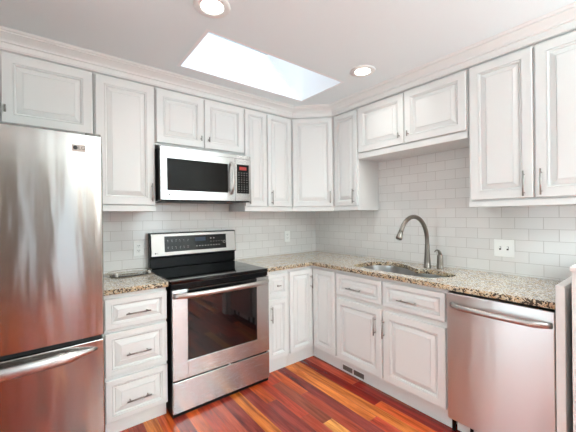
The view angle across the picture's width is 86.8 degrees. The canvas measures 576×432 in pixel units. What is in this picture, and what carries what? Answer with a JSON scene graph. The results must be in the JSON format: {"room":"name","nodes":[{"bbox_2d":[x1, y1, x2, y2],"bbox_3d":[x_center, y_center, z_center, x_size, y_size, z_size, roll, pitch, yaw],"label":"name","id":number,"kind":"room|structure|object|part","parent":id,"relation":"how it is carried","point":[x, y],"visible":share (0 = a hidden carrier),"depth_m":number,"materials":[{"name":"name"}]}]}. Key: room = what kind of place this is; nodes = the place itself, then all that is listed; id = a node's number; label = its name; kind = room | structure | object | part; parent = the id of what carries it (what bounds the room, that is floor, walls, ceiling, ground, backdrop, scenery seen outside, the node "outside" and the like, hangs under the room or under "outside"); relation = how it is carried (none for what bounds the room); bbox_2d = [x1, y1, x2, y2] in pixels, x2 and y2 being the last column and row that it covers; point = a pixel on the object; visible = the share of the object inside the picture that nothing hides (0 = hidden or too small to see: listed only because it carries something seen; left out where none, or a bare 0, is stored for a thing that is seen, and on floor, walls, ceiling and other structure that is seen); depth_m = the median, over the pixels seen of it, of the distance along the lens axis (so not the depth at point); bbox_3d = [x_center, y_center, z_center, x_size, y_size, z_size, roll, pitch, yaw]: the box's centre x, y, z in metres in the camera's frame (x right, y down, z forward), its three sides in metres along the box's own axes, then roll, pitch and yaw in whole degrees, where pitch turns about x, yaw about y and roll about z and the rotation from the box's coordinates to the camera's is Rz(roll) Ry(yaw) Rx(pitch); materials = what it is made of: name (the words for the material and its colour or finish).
{"room":"kitchen","nodes":[
{"label":"kitchen","id":0,"kind":"room"},
{"bbox_2d":[103,203,315,273],"bbox_3d":[-1.049,0.139,2.753,3.420,2.440,0.120,-1,0,-38],"label":"wall","id":1,"kind":"structure","parent":0,"point":[257,234],"depth_m":2.88,"materials":[{"name":"white tile"}]},
{"bbox_2d":[0,51,92,133],"bbox_3d":[-1.772,-0.752,1.898,0.916,0.450,0.356,-1,0,-38],"label":"upper cabinet","id":2,"kind":"object","parent":1,"relation":"attached to","point":[36,93],"visible":0.88,"depth_m":1.91,"materials":[{"name":"white wood"}]},
{"bbox_2d":[93,72,155,211],"bbox_3d":[-1.247,-0.508,2.300,0.393,0.950,0.359,-1,0,-38],"label":"upper cabinet","id":3,"kind":"object","parent":1,"relation":"attached to","point":[123,110],"visible":0.8,"depth_m":2.18,"materials":[{"name":"white wood"}]},
{"bbox_3d":[-1.163,-0.052,2.198,0.393,0.036,0.012,-1,0,-38],"label":"light rail","id":4,"kind":"part","parent":3,"relation":"part of","materials":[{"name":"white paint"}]},
{"bbox_2d":[133,241,143,255],"bbox_3d":[-1.238,0.268,2.524,0.078,0.124,0.008,-1,0,-38],"label":"electrical outlet","id":5,"kind":"object","parent":1,"relation":"attached to","point":[138,245],"visible":1,"depth_m":2.52,"materials":[{"name":"white plastic"}]},
{"bbox_2d":[154,87,243,155],"bbox_3d":[-0.790,-0.769,2.658,0.764,0.440,0.356,-1,0,-38],"label":"upper cabinet","id":6,"kind":"object","parent":1,"relation":"attached to","point":[181,120],"visible":0.94,"depth_m":2.51,"materials":[{"name":"white wood"}]},
{"bbox_3d":[-0.857,-0.769,2.434,0.376,0.408,0.020,-1,0,-38],"label":"door","id":7,"kind":"part","parent":6,"relation":"part of","materials":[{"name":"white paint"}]},
{"bbox_2d":[155,145,250,203],"bbox_3d":[-0.746,-0.318,2.617,0.766,0.408,0.467,-1,0,-38],"label":"microwave","id":8,"kind":"object","parent":6,"relation":"attached to","point":[182,175],"visible":0.99,"depth_m":2.43,"materials":[{"name":"silver metal"}]},
{"bbox_3d":[-0.703,-0.308,2.432,0.608,0.364,0.025,-1,0,-38],"label":"door","id":9,"kind":"part","parent":8,"relation":"part of","materials":[{"name":"silver metal"}]},
{"bbox_3d":[-0.469,-0.321,2.570,0.023,0.282,0.054,-1,0,-38],"label":"handle","id":10,"kind":"part","parent":8,"relation":"part of","materials":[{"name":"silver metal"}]},
{"bbox_3d":[-0.399,-0.312,2.668,0.155,0.364,0.025,-1,0,-38],"label":"control panel","id":11,"kind":"part","parent":8,"relation":"part of","materials":[{"name":"silver metal"}]},
{"bbox_3d":[-0.556,-0.772,2.667,0.371,0.408,0.020,-1,0,-38],"label":"door","id":12,"kind":"part","parent":6,"relation":"part of","materials":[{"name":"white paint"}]},
{"bbox_2d":[229,108,291,211],"bbox_3d":[-0.262,-0.520,3.063,0.556,0.950,0.359,-1,0,-38],"label":"upper cabinet","id":13,"kind":"object","parent":1,"relation":"attached to","point":[267,137],"visible":0.84,"depth_m":2.94,"materials":[{"name":"white wood"}]},
{"bbox_3d":[-0.303,-0.535,2.861,0.234,0.888,0.020,-1,0,-38],"label":"door","id":14,"kind":"part","parent":13,"relation":"part of","materials":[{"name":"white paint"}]},
{"bbox_3d":[-0.177,-0.064,2.961,0.556,0.036,0.012,-1,0,-38],"label":"light rail","id":15,"kind":"part","parent":13,"relation":"part of","materials":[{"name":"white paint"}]},
{"bbox_3d":[-0.086,-0.538,3.029,0.285,0.888,0.020,-1,0,-38],"label":"door","id":16,"kind":"part","parent":13,"relation":"part of","materials":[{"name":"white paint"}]},
{"bbox_2d":[284,231,289,241],"bbox_3d":[-0.008,0.232,3.477,0.078,0.124,0.008,-1,0,-38],"label":"electrical outlet","id":17,"kind":"object","parent":1,"relation":"attached to","point":[286,233],"visible":1,"depth_m":3.47,"materials":[{"name":"white plastic"}]},
{"bbox_2d":[285,117,334,211],"bbox_3d":[0.281,-0.526,3.318,0.610,0.950,0.620,-1,0,-38],"label":"upper cabinet","id":18,"kind":"object","parent":1,"relation":"attached to","point":[312,139],"visible":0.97,"depth_m":3.09,"materials":[{"name":"white wood"}]},
{"bbox_3d":[0.255,-0.069,3.106,0.432,0.036,0.008,-1,0,7],"label":"light rail","id":19,"kind":"part","parent":18,"relation":"part of","materials":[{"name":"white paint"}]},
{"bbox_2d":[0,0,575,105],"bbox_3d":[0.673,-1.104,0.510,3.620,0.012,5.750,-1,0,-38],"label":"ceiling","id":20,"kind":"structure","parent":0,"point":[332,38],"depth_m":1.76,"materials":[{"name":"white paint"}]},
{"bbox_2d":[193,0,230,17],"bbox_3d":[-0.393,-1.083,1.576,0.188,0.008,0.188,-1,0,-38],"label":"recessed light","id":21,"kind":"object","parent":20,"relation":"in","point":[208,8],"visible":1,"depth_m":1.58,"materials":[{"name":"white paint"}]},
{"bbox_2d":[177,29,343,101],"bbox_3d":[-0.350,-1.433,2.573,1.202,0.691,1.140,-1,0,-38],"label":"window","id":22,"kind":"structure","parent":20,"relation":"attached to","point":[214,54],"depth_m":2.77,"materials":[{"name":"white glass"}]},
{"bbox_3d":[-0.353,-1.775,2.573,1.202,0.008,1.140,-1,0,-38],"label":"glass","id":23,"kind":"part","parent":22,"relation":"part of","materials":[{"name":"white glass"}]},
{"bbox_2d":[0,2,575,118],"bbox_3d":[-0.237,-1.042,1.443,3.118,0.094,2.360,-1,0,-38],"label":"trim","id":24,"kind":"structure","parent":20,"relation":"attached to","point":[560,21],"depth_m":2.12,"materials":[{"name":"white wood"}]},
{"bbox_2d":[350,65,375,76],"bbox_3d":[0.566,-1.094,2.306,0.188,0.008,0.188,-1,0,-38],"label":"recessed light","id":25,"kind":"object","parent":20,"relation":"in","point":[363,70],"visible":1,"depth_m":2.30,"materials":[{"name":"white paint"}]},
{"bbox_2d":[120,356,460,431],"bbox_3d":[0.700,1.382,0.512,3.620,0.080,5.750,-1,0,-38],"label":"floor","id":26,"kind":"structure","parent":0,"point":[311,394],"depth_m":2.11,"materials":[{"name":"brown wood"}]},
{"bbox_2d":[0,123,104,431],"bbox_3d":[-1.579,0.466,1.652,0.915,1.800,0.890,-1,0,-38],"label":"refrigerator","id":27,"kind":"object","parent":26,"relation":"on","point":[52,365],"visible":1,"depth_m":1.50,"materials":[{"name":"grey metal"}]},
{"bbox_3d":[-1.363,0.985,1.382,0.915,0.638,0.074,-1,0,-38],"label":"freezer drawer","id":28,"kind":"part","parent":27,"relation":"part of","materials":[{"name":"silver metal"}]},
{"bbox_2d":[102,287,167,431],"bbox_3d":[-1.143,0.920,2.176,0.373,0.880,0.664,-1,0,-38],"label":"base cabinet","id":29,"kind":"object","parent":26,"relation":"on","point":[135,323],"visible":0.9,"depth_m":1.94,"materials":[{"name":"white wood"}]},
{"bbox_2d":[103,269,167,295],"bbox_3d":[-1.156,0.462,2.181,0.392,0.032,0.646,-1,0,-38],"label":"countertop","id":30,"kind":"structure","parent":29,"relation":"on","point":[112,286],"depth_m":2.02,"materials":[{"name":"stone"}]},
{"bbox_2d":[106,268,151,277],"bbox_3d":[-1.196,0.429,2.302,0.308,0.029,0.240,-1,0,-38],"label":"serving tray","id":31,"kind":"object","parent":30,"relation":"on","point":[135,273],"visible":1,"depth_m":2.29,"materials":[{"name":"silver glass"}]},
{"bbox_3d":[-0.967,0.601,1.952,0.362,0.188,0.020,-1,0,-38],"label":"drawer","id":32,"kind":"part","parent":29,"relation":"part of","materials":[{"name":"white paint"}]},
{"bbox_3d":[-0.964,0.848,1.952,0.362,0.262,0.020,-1,0,-38],"label":"drawer","id":33,"kind":"part","parent":29,"relation":"part of","materials":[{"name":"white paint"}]},
{"bbox_3d":[-0.961,1.131,1.953,0.362,0.256,0.020,-1,0,-38],"label":"drawer","id":34,"kind":"part","parent":29,"relation":"part of","materials":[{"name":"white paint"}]},
{"bbox_3d":[-0.949,0.608,1.932,0.142,0.009,0.036,-1,0,-38],"label":"handle","id":35,"kind":"part","parent":29,"relation":"part of","materials":[{"name":"silver metal"}]},
{"bbox_3d":[-0.943,1.152,1.933,0.142,0.009,0.036,-1,0,-38],"label":"handle","id":36,"kind":"part","parent":29,"relation":"part of","materials":[{"name":"silver metal"}]},
{"bbox_3d":[-0.946,0.861,1.932,0.142,0.009,0.036,-1,0,-38],"label":"handle","id":37,"kind":"part","parent":29,"relation":"part of","materials":[{"name":"silver metal"}]},
{"bbox_2d":[147,230,268,417],"bbox_3d":[-0.640,0.746,2.501,0.794,1.214,0.733,-1,0,-38],"label":"range","id":38,"kind":"object","parent":26,"relation":"on","point":[217,320],"visible":0.99,"depth_m":2.27,"materials":[{"name":"silver metal"}]},
{"bbox_3d":[-0.822,0.241,2.740,0.768,0.183,0.022,-1,0,-38],"label":"panel","id":39,"kind":"part","parent":38,"relation":"part of","materials":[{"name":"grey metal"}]},
{"bbox_3d":[-0.819,0.237,2.741,0.567,0.131,0.016,-1,0,-38],"label":"control panel","id":40,"kind":"part","parent":38,"relation":"part of","materials":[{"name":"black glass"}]},
{"bbox_2d":[147,260,267,284],"bbox_3d":[-0.674,0.449,2.528,0.778,0.025,0.652,-1,0,-38],"label":"cooktop","id":41,"kind":"object","parent":38,"relation":"in","point":[201,272],"depth_m":2.41,"materials":[{"name":"black glass"}]},
{"bbox_3d":[-0.479,0.476,2.277,0.774,0.032,0.016,-1,0,-38],"label":"trim","id":42,"kind":"part","parent":38,"relation":"part of","materials":[{"name":"metal"}]},
{"bbox_3d":[-0.471,0.799,2.269,0.770,0.607,0.034,-1,0,-38],"label":"oven door","id":43,"kind":"part","parent":38,"relation":"part of","materials":[{"name":"silver metal"}]},
{"bbox_3d":[-0.467,1.218,2.270,0.770,0.210,0.032,-1,0,-38],"label":"storage drawer","id":44,"kind":"part","parent":38,"relation":"part of","materials":[{"name":"silver metal"}]},
{"bbox_3d":[-0.470,1.338,2.276,0.764,0.027,0.016,-1,0,-38],"label":"kick plate","id":45,"kind":"part","parent":38,"relation":"part of","materials":[{"name":"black metal"}]},
{"bbox_3d":[-0.446,0.533,2.233,0.761,0.036,0.069,-1,0,-38],"label":"handle","id":46,"kind":"part","parent":38,"relation":"part of","materials":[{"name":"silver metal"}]},
{"bbox_2d":[266,269,287,372],"bbox_3d":[-0.268,0.910,2.854,0.244,0.880,0.664,-1,0,-38],"label":"base cabinet","id":47,"kind":"object","parent":26,"relation":"on","point":[278,299],"visible":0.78,"depth_m":2.63,"materials":[{"name":"white wood"}]},
{"bbox_3d":[-0.093,0.595,2.629,0.212,0.198,0.020,-1,0,-38],"label":"drawer","id":48,"kind":"part","parent":47,"relation":"part of","materials":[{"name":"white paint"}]},
{"bbox_3d":[-0.089,0.969,2.629,0.212,0.507,0.020,-1,0,-38],"label":"door","id":49,"kind":"part","parent":47,"relation":"part of","materials":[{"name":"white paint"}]},
{"bbox_2d":[286,266,339,368],"bbox_3d":[0.270,0.903,3.107,0.911,0.880,0.922,-1,0,-38],"label":"base cabinet","id":50,"kind":"object","parent":26,"relation":"on","point":[312,295],"visible":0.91,"depth_m":2.77,"materials":[{"name":"white wood"}]},
{"bbox_3d":[0.120,0.857,2.792,0.268,0.730,0.020,-1,0,-38],"label":"door","id":51,"kind":"part","parent":50,"relation":"part of","materials":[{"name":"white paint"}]},
{"bbox_3d":[0.330,0.855,2.762,0.020,0.730,0.276,-1,0,-38],"label":"door","id":52,"kind":"part","parent":50,"relation":"part of","materials":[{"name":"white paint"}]},
{"bbox_2d":[234,251,561,309],"bbox_3d":[0.615,0.442,2.454,1.158,0.032,2.384,-1,0,-38],"label":"countertop","id":53,"kind":"structure","parent":50,"relation":"on","point":[540,292],"depth_m":2.14,"materials":[{"name":"stone"}]},
{"bbox_2d":[361,265,443,277],"bbox_3d":[0.938,0.559,2.442,0.487,0.206,0.830,-1,0,-38],"label":"sink","id":54,"kind":"object","parent":53,"relation":"in","point":[393,269],"visible":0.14,"depth_m":2.72,"materials":[{"name":"grey metal"}]},
{"bbox_3d":[0.833,0.560,2.566,0.456,0.204,0.486,-1,0,-38],"label":"bowl","id":55,"kind":"part","parent":54,"relation":"part of","materials":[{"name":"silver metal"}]},
{"bbox_3d":[1.042,0.538,2.206,0.340,0.164,0.308,-1,0,-38],"label":"bowl","id":56,"kind":"part","parent":54,"relation":"part of","materials":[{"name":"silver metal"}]},
{"bbox_2d":[396,215,430,267],"bbox_3d":[0.978,0.206,2.362,0.456,0.431,0.060,-1,0,-38],"label":"faucet","id":57,"kind":"object","parent":53,"relation":"on","point":[427,262],"visible":1,"depth_m":2.45,"materials":[{"name":"silver metal"}]},
{"bbox_3d":[0.984,0.121,2.367,0.411,0.262,0.033,-1,0,-38],"label":"spout","id":58,"kind":"part","parent":57,"relation":"part of","materials":[{"name":"silver metal"}]},
{"bbox_2d":[434,249,443,268],"bbox_3d":[1.185,0.340,2.401,0.114,0.158,0.052,-1,0,-38],"label":"soap dispenser","id":59,"kind":"object","parent":53,"relation":"on","point":[440,263],"visible":1,"depth_m":2.40,"materials":[{"name":"silver metal"}]},
{"bbox_2d":[336,270,456,427],"bbox_3d":[0.932,0.897,2.438,0.645,0.880,0.943,-1,0,-38],"label":"base cabinet","id":60,"kind":"object","parent":26,"relation":"on","point":[392,332],"visible":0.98,"depth_m":2.17,"materials":[{"name":"white wood"}]},
{"bbox_2d":[342,363,364,380],"bbox_3d":[0.545,1.303,2.547,0.004,0.058,0.244,-1,0,-38],"label":"vent","id":61,"kind":"object","parent":60,"relation":"attached to","point":[356,373],"visible":1,"depth_m":2.54,"materials":[{"name":"grey metal"}]},
{"bbox_3d":[0.563,0.579,2.457,0.020,0.178,0.451,-1,0,-38],"label":"drawer","id":62,"kind":"part","parent":60,"relation":"part of","materials":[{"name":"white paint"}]},
{"bbox_3d":[0.567,0.960,2.457,0.020,0.516,0.451,-1,0,-38],"label":"door","id":63,"kind":"part","parent":60,"relation":"part of","materials":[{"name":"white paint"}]},
{"bbox_3d":[0.951,0.566,2.455,0.589,0.220,0.943,-1,0,-38],"label":"frame","id":64,"kind":"part","parent":60,"relation":"part of","materials":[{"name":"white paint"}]},
{"bbox_3d":[0.814,0.592,2.088,0.036,0.009,0.145,-1,0,-38],"label":"handle","id":65,"kind":"part","parent":60,"relation":"part of","materials":[{"name":"silver metal"}]},
{"bbox_3d":[0.850,0.576,2.085,0.020,0.178,0.450,-1,0,-38],"label":"drawer","id":66,"kind":"part","parent":60,"relation":"part of","materials":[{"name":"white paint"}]},
{"bbox_3d":[0.854,0.960,2.086,0.020,0.510,0.450,-1,0,-38],"label":"door","id":67,"kind":"part","parent":60,"relation":"part of","materials":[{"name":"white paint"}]},
{"bbox_2d":[447,291,556,431],"bbox_3d":[1.359,0.899,1.844,0.678,0.868,0.509,-1,0,-38],"label":"dishwasher","id":68,"kind":"object","parent":26,"relation":"on","point":[502,353],"visible":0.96,"depth_m":1.65,"materials":[{"name":"silver metal"}]},
{"bbox_3d":[1.037,1.288,1.899,0.016,0.098,0.016,-1,0,-38],"label":"leg","id":69,"kind":"part","parent":68,"relation":"part of","materials":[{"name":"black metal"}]},
{"bbox_3d":[1.192,1.284,1.718,0.015,0.078,0.441,-1,0,-38],"label":"toe panel","id":70,"kind":"part","parent":68,"relation":"part of","materials":[{"name":"white paint"}]},
{"bbox_3d":[1.116,0.537,1.651,0.064,0.030,0.484,-1,0,-38],"label":"handle","id":71,"kind":"part","parent":68,"relation":"part of","materials":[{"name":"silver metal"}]},
{"bbox_2d":[555,276,572,431],"bbox_3d":[1.557,0.829,1.647,0.662,1.002,0.036,-1,0,-38],"label":"end panel","id":72,"kind":"object","parent":26,"relation":"on","point":[563,290],"visible":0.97,"depth_m":1.45,"materials":[{"name":"white paint"}]},
{"bbox_2d":[315,147,575,280],"bbox_3d":[2.049,0.106,1.642,0.120,2.440,5.670,-1,0,-38],"label":"wall","id":73,"kind":"structure","parent":0,"point":[434,187],"depth_m":2.50,"materials":[{"name":"white tile"}]},
{"bbox_2d":[334,108,378,210],"bbox_3d":[0.660,-0.530,3.033,0.359,0.950,0.312,-1,0,-38],"label":"upper cabinet","id":74,"kind":"object","parent":73,"relation":"attached to","point":[356,181],"visible":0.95,"depth_m":2.93,"materials":[{"name":"white wood"}]},
{"bbox_3d":[0.558,-0.545,2.944,0.020,0.888,0.282,-1,0,-38],"label":"door","id":75,"kind":"part","parent":74,"relation":"part of","materials":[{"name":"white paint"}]},
{"bbox_3d":[0.562,-0.072,2.954,0.012,0.036,0.312,-1,0,-38],"label":"light rail","id":76,"kind":"part","parent":74,"relation":"part of","materials":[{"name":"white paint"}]},
{"bbox_2d":[358,69,468,161],"bbox_3d":[1.044,-0.770,2.535,0.356,0.477,0.941,-1,0,-38],"label":"upper cabinet","id":77,"kind":"object","parent":73,"relation":"attached to","point":[431,117],"visible":0.97,"depth_m":2.38,"materials":[{"name":"white wood"}]},
{"bbox_3d":[0.794,-0.787,2.636,0.020,0.408,0.458,-1,0,-38],"label":"door","id":78,"kind":"part","parent":77,"relation":"part of","materials":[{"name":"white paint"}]},
{"bbox_3d":[0.943,-0.553,2.455,0.012,0.045,0.941,-1,0,-38],"label":"light rail","id":79,"kind":"part","parent":77,"relation":"part of","materials":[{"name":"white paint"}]},
{"bbox_3d":[1.080,-0.790,2.267,0.020,0.408,0.460,-1,0,-38],"label":"door","id":80,"kind":"part","parent":77,"relation":"part of","materials":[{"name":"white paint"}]},
{"bbox_2d":[494,239,513,257],"bbox_3d":[1.546,0.231,2.182,0.015,0.124,0.124,-1,0,-38],"label":"light switch","id":81,"kind":"object","parent":73,"relation":"attached to","point":[503,248],"visible":1,"depth_m":2.18,"materials":[{"name":"white plastic"}]},
{"bbox_2d":[468,30,575,206],"bbox_3d":[1.564,-0.539,1.865,0.359,0.950,0.745,-1,0,-38],"label":"upper cabinet","id":82,"kind":"object","parent":73,"relation":"attached to","point":[522,103],"visible":1,"depth_m":1.82,"materials":[{"name":"white wood"}]},
{"bbox_3d":[1.342,-0.553,1.931,0.020,0.888,0.340,-1,0,-38],"label":"door","id":83,"kind":"part","parent":82,"relation":"part of","materials":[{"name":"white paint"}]},
{"bbox_3d":[1.467,-0.081,1.786,0.012,0.036,0.745,-1,0,-38],"label":"light rail","id":84,"kind":"part","parent":82,"relation":"part of","materials":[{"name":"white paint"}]},
{"bbox_3d":[1.403,-0.194,1.814,0.036,0.150,0.009,-1,0,-38],"label":"handle","id":85,"kind":"part","parent":82,"relation":"part of","materials":[{"name":"silver metal"}]},
{"bbox_3d":[1.454,-0.198,1.749,0.036,0.150,0.009,-1,0,-38],"label":"handle","id":86,"kind":"part","parent":82,"relation":"part of","materials":[{"name":"silver metal"}]},
{"bbox_3d":[1.565,-0.555,1.643,0.020,0.888,0.365,-1,0,-38],"label":"door","id":87,"kind":"part","parent":82,"relation":"part of","materials":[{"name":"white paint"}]},
{"bbox_2d":[572,271,575,431],"bbox_3d":[1.608,0.789,1.560,0.688,1.082,0.108,-1,0,-38],"label":"wall","id":88,"kind":"structure","parent":0,"point":[573,272],"depth_m":1.39,"materials":[{"name":"white paint"}]},
{"bbox_2d":[570,264,575,271],"bbox_3d":[1.601,0.238,1.553,0.696,0.020,0.129,-1,0,-38],"label":"trim","id":89,"kind":"structure","parent":88,"relation":"on","point":[573,267],"depth_m":1.39,"materials":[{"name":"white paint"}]}
]}

